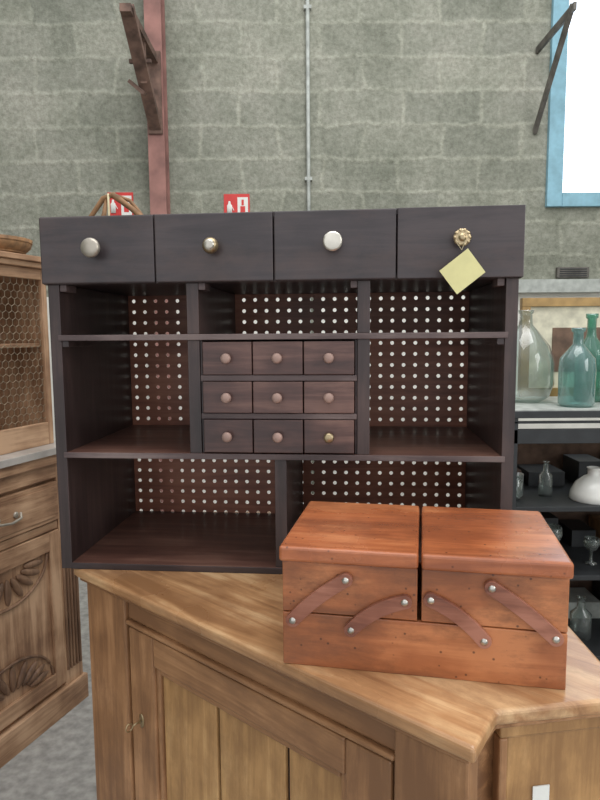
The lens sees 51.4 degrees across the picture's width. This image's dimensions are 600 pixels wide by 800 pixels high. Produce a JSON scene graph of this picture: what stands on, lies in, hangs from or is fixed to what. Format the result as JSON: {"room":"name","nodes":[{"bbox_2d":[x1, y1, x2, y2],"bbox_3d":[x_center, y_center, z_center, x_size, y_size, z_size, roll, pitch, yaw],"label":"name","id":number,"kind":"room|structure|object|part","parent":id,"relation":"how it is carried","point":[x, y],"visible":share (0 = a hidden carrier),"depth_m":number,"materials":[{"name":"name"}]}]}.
{"room":"secondhand furniture shop","nodes":[
{"label":"secondhand furniture shop","id":0,"kind":"room"},
{"bbox_2d":[0,577,96,799],"bbox_3d":[0.011,1.408,1.031,7.400,0.100,6.750,0,6,0],"label":"floor","id":1,"kind":"structure","parent":0,"point":[59,764],"depth_m":2.15,"materials":[{"name":"concrete"}]},
{"bbox_2d":[0,440,88,767],"bbox_3d":[-1.323,0.742,1.976,0.559,1.045,1.290,2,7,20],"label":"buffet","id":2,"kind":"object","parent":1,"relation":"on","point":[43,678],"visible":0.92,"depth_m":2.25,"materials":[{"name":"brown wood"}]},
{"bbox_2d":[0,251,53,454],"bbox_3d":[-1.275,-0.140,2.006,0.415,0.700,0.990,2,7,20],"label":"display cabinet","id":3,"kind":"object","parent":2,"relation":"on","point":[26,416],"visible":0.98,"depth_m":2.37,"materials":[{"name":"brown wood"}]},
{"bbox_2d":[0,234,32,253],"bbox_3d":[-1.119,-0.543,2.215,0.315,0.055,0.315,0,6,0],"label":"wicker tray","id":4,"kind":"object","parent":3,"relation":"on","point":[8,243],"visible":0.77,"depth_m":2.16,"materials":[{"name":"brown wicker"}]},
{"bbox_2d":[143,0,173,510],"bbox_3d":[-0.859,-1.223,3.831,0.100,4.550,0.120,0,6,0],"label":"steel post","id":5,"kind":"object","parent":1,"relation":"on","point":[154,10],"visible":0.21,"depth_m":3.76,"materials":[{"name":"metal"}]},
{"bbox_2d":[119,3,162,133],"bbox_3d":[-0.883,-1.791,3.408,0.160,0.470,0.620,0,6,0],"label":"wall bracket","id":6,"kind":"object","parent":5,"relation":"attached to","point":[146,61],"visible":1,"depth_m":3.46,"materials":[{"name":"wood"}]},
{"bbox_2d":[74,511,599,799],"bbox_3d":[-0.009,0.846,1.322,0.970,0.956,1.031,0,6,0],"label":"sideboard","id":7,"kind":"object","parent":1,"relation":"on","point":[195,696],"visible":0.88,"depth_m":1.03,"materials":[{"name":"brown wood"}]},
{"bbox_3d":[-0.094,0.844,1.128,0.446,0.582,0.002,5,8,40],"label":"door","id":8,"kind":"part","parent":7,"relation":"part of","materials":[{"name":"brown wood"}]},
{"bbox_2d":[39,205,525,573],"bbox_3d":[-0.033,-0.023,1.455,0.965,0.744,0.464,0,6,5],"label":"shelving unit","id":9,"kind":"object","parent":7,"relation":"on","point":[291,400],"visible":0.99,"depth_m":1.33,"materials":[{"name":"brown wood"}]},
{"bbox_3d":[-0.399,-0.323,1.430,0.240,0.134,0.402,0,6,5],"label":"drawer","id":10,"kind":"part","parent":9,"relation":"part of","materials":[{"name":"brown wood"}]},
{"bbox_2d":[89,192,143,215],"bbox_3d":[-0.450,-0.463,1.553,0.210,0.113,0.044,0,6,0],"label":"branch","id":11,"kind":"object","parent":9,"relation":"on","point":[105,199],"visible":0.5,"depth_m":1.55,"materials":[{"name":"brown wood"}]},
{"bbox_3d":[-0.158,-0.322,1.406,0.240,0.134,0.408,0,6,5],"label":"drawer","id":12,"kind":"part","parent":9,"relation":"part of","materials":[{"name":"brown wood"}]},
{"bbox_3d":[-0.141,-0.096,1.372,0.102,0.067,0.240,0,6,5],"label":"drawer","id":13,"kind":"part","parent":9,"relation":"part of","materials":[{"name":"brown wood"}]},
{"bbox_3d":[-0.140,-0.016,1.379,0.102,0.064,0.244,0,6,5],"label":"drawer","id":14,"kind":"part","parent":9,"relation":"part of","materials":[{"name":"brown wood"}]},
{"bbox_3d":[-0.139,0.064,1.387,0.102,0.068,0.244,0,6,5],"label":"drawer","id":15,"kind":"part","parent":9,"relation":"part of","materials":[{"name":"brown wood"}]},
{"bbox_3d":[-0.037,-0.095,1.363,0.102,0.067,0.241,0,6,5],"label":"drawer","id":16,"kind":"part","parent":9,"relation":"part of","materials":[{"name":"brown wood"}]},
{"bbox_3d":[-0.036,-0.016,1.369,0.102,0.064,0.245,0,6,5],"label":"drawer","id":17,"kind":"part","parent":9,"relation":"part of","materials":[{"name":"brown wood"}]},
{"bbox_3d":[-0.036,0.064,1.378,0.102,0.068,0.244,0,6,5],"label":"drawer","id":18,"kind":"part","parent":9,"relation":"part of","materials":[{"name":"brown wood"}]},
{"bbox_3d":[0.067,-0.095,1.353,0.102,0.067,0.241,0,6,5],"label":"drawer","id":19,"kind":"part","parent":9,"relation":"part of","materials":[{"name":"brown wood"}]},
{"bbox_3d":[0.068,-0.016,1.361,0.102,0.064,0.243,0,6,5],"label":"drawer","id":20,"kind":"part","parent":9,"relation":"part of","materials":[{"name":"brown wood"}]},
{"bbox_3d":[0.068,0.064,1.369,0.102,0.068,0.243,0,6,5],"label":"drawer","id":21,"kind":"part","parent":9,"relation":"part of","materials":[{"name":"brown wood"}]},
{"bbox_3d":[0.083,-0.322,1.389,0.240,0.134,0.400,0,6,5],"label":"drawer","id":22,"kind":"part","parent":9,"relation":"part of","materials":[{"name":"brown wood"}]},
{"bbox_3d":[0.323,-0.321,1.367,0.240,0.134,0.400,0,6,5],"label":"drawer","id":23,"kind":"part","parent":9,"relation":"part of","materials":[{"name":"brown wood"}]},
{"bbox_3d":[-0.115,0.840,1.129,0.898,0.832,0.030,5,8,41],"label":"frame","id":24,"kind":"part","parent":7,"relation":"part of","materials":[{"name":"brown wood"}]},
{"bbox_2d":[279,501,573,689],"bbox_3d":[0.197,0.301,1.026,0.416,0.188,0.265,1,6,11],"label":"box","id":25,"kind":"object","parent":7,"relation":"on","point":[486,599],"visible":1,"depth_m":0.91,"materials":[{"name":"brown wood"}]},
{"bbox_3d":[0.028,0.298,0.929,0.101,0.089,0.012,1,6,11],"label":"arm","id":26,"kind":"part","parent":25,"relation":"part of","materials":[{"name":"brown wood"}]},
{"bbox_3d":[0.094,0.218,1.040,0.206,0.024,0.260,1,6,11],"label":"lid","id":27,"kind":"part","parent":25,"relation":"part of","materials":[{"name":"brown wood"}]},
{"bbox_2d":[282,561,417,620],"bbox_3d":[0.096,0.270,1.047,0.201,0.078,0.248,1,6,11],"label":"tray","id":28,"kind":"object","parent":25,"relation":"on","point":[312,590],"depth_m":0.92,"materials":[{"name":"brown wood"}]},
{"bbox_3d":[0.114,0.317,0.914,0.099,0.070,0.012,1,6,11],"label":"arm","id":29,"kind":"part","parent":25,"relation":"part of","materials":[{"name":"brown wood"}]},
{"bbox_3d":[0.225,0.316,0.892,0.096,0.076,0.012,1,6,11],"label":"arm","id":30,"kind":"part","parent":25,"relation":"part of","materials":[{"name":"brown wood"}]},
{"bbox_2d":[421,569,569,632],"bbox_3d":[0.299,0.272,1.007,0.201,0.078,0.248,1,6,11],"label":"tray","id":31,"kind":"object","parent":25,"relation":"on","point":[452,600],"depth_m":0.88,"materials":[{"name":"brown wood"}]},
{"bbox_3d":[0.300,0.221,0.999,0.206,0.024,0.260,1,6,11],"label":"lid","id":32,"kind":"part","parent":25,"relation":"part of","materials":[{"name":"brown wood"}]},
{"bbox_3d":[0.313,0.299,0.873,0.108,0.088,0.012,1,6,11],"label":"arm","id":33,"kind":"part","parent":25,"relation":"part of","materials":[{"name":"brown wood"}]},
{"bbox_3d":[0.368,0.857,0.928,0.185,0.832,0.030,-1,6,-8],"label":"canted panel","id":34,"kind":"part","parent":7,"relation":"part of","materials":[{"name":"brown wood"}]},
{"bbox_2d":[512,395,599,660],"bbox_3d":[1.350,0.596,2.444,1.260,1.195,0.508,0,6,0],"label":"display rack","id":35,"kind":"object","parent":1,"relation":"on","point":[556,471],"visible":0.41,"depth_m":2.40,"materials":[{"name":"black metal"}]},
{"bbox_2d":[515,310,554,402],"bbox_3d":[0.854,-0.167,2.366,0.216,0.345,0.216,0,6,0],"label":"demijohn","id":36,"kind":"object","parent":35,"relation":"on","point":[548,345],"visible":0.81,"depth_m":2.32,"materials":[{"name":"clear glass"}]},
{"bbox_2d":[517,297,599,396],"bbox_3d":[1.208,-0.216,2.547,0.620,0.400,0.030,0,6,0],"label":"picture frame","id":37,"kind":"object","parent":35,"relation":"on","point":[554,318],"visible":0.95,"depth_m":2.54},
{"bbox_2d":[558,328,596,407],"bbox_3d":[0.979,-0.116,2.201,0.124,0.277,0.124,0,6,0],"label":"glass bottle","id":38,"kind":"object","parent":35,"relation":"on","point":[559,403],"visible":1,"depth_m":2.18,"materials":[{"name":"teal glass"}]},
{"bbox_3d":[1.067,0.303,2.266,0.164,0.120,0.164,0,6,0],"label":"glass lampshade","id":39,"kind":"part","parent":35,"relation":"part of","materials":[{"name":"white ceramic"}]},
{"bbox_2d":[573,313,599,401],"bbox_3d":[1.099,-0.160,2.357,0.110,0.330,0.110,0,6,0],"label":"glass bottle","id":40,"kind":"object","parent":35,"relation":"on","point":[584,364],"visible":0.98,"depth_m":2.33,"materials":[{"name":"teal glass"}]},
{"bbox_2d":[0,0,599,493],"bbox_3d":[-0.010,-1.274,4.012,7.000,4.600,0.250,0,6,0],"label":"wall","id":41,"kind":"structure","parent":0,"point":[414,103],"depth_m":3.83,"materials":[{"name":"grey brick"}]},
{"bbox_2d":[110,192,133,215],"bbox_3d":[-1.119,-1.212,3.885,0.160,0.160,0.014,0,6,0],"label":"fire extinguisher sign","id":42,"kind":"object","parent":41,"relation":"attached to","point":[116,208],"visible":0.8,"depth_m":3.88,"materials":[{"name":"red plastic"}]},
{"bbox_2d":[224,194,249,212],"bbox_3d":[-0.394,-1.202,3.887,0.160,0.160,0.014,0,6,0],"label":"fire extinguisher sign","id":43,"kind":"object","parent":41,"relation":"attached to","point":[232,202],"visible":0.73,"depth_m":3.88,"materials":[{"name":"red plastic"}]},
{"bbox_2d":[304,0,311,493],"bbox_3d":[0.054,-1.235,3.875,0.046,4.550,0.032,0,6,0],"label":"conduit pipe","id":44,"kind":"object","parent":41,"relation":"attached to","point":[307,7],"visible":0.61,"depth_m":3.80,"materials":[{"name":"grey metal"}]},
{"bbox_2d":[47,293,599,511],"bbox_3d":[0.001,0.182,4.036,7.000,1.700,0.012,0,6,0],"label":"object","id":45,"kind":"structure","parent":41,"relation":"attached to","point":[520,295],"depth_m":4.00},
{"bbox_2d":[533,1,576,133],"bbox_3d":[1.446,-1.871,3.563,0.022,0.524,0.542,0,6,0],"label":"wall bracket","id":46,"kind":"object","parent":41,"relation":"attached to","point":[565,20],"visible":1,"depth_m":3.53,"materials":[{"name":"grey metal"}]},
{"bbox_2d":[519,279,599,292],"bbox_3d":[2.270,-0.716,3.898,1.850,0.080,0.100,0,6,0],"label":"trim","id":47,"kind":"structure","parent":41,"relation":"attached to","point":[525,285],"depth_m":3.85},
{"bbox_2d":[555,267,588,277],"bbox_3d":[1.714,-0.802,3.921,0.200,0.065,0.034,0,6,0],"label":"air vent","id":48,"kind":"object","parent":41,"relation":"in","point":[561,272],"visible":1,"depth_m":3.91,"materials":[{"name":"grey metal"}]},
{"bbox_2d":[545,0,599,207],"bbox_3d":[2.139,-2.076,3.838,1.230,1.740,0.130,0,6,0],"label":"frame","id":49,"kind":"object","parent":41,"relation":"attached to","point":[554,197],"visible":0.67,"depth_m":3.82,"materials":[{"name":"blue paint"}]},
{"bbox_2d":[562,0,599,192],"bbox_3d":[2.139,-2.083,3.857,1.150,1.650,0.010,0,6,0],"label":"pane","id":50,"kind":"object","parent":49,"relation":"in","point":[581,164],"visible":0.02,"depth_m":3.88,"materials":[{"name":"white glass"}]}
]}

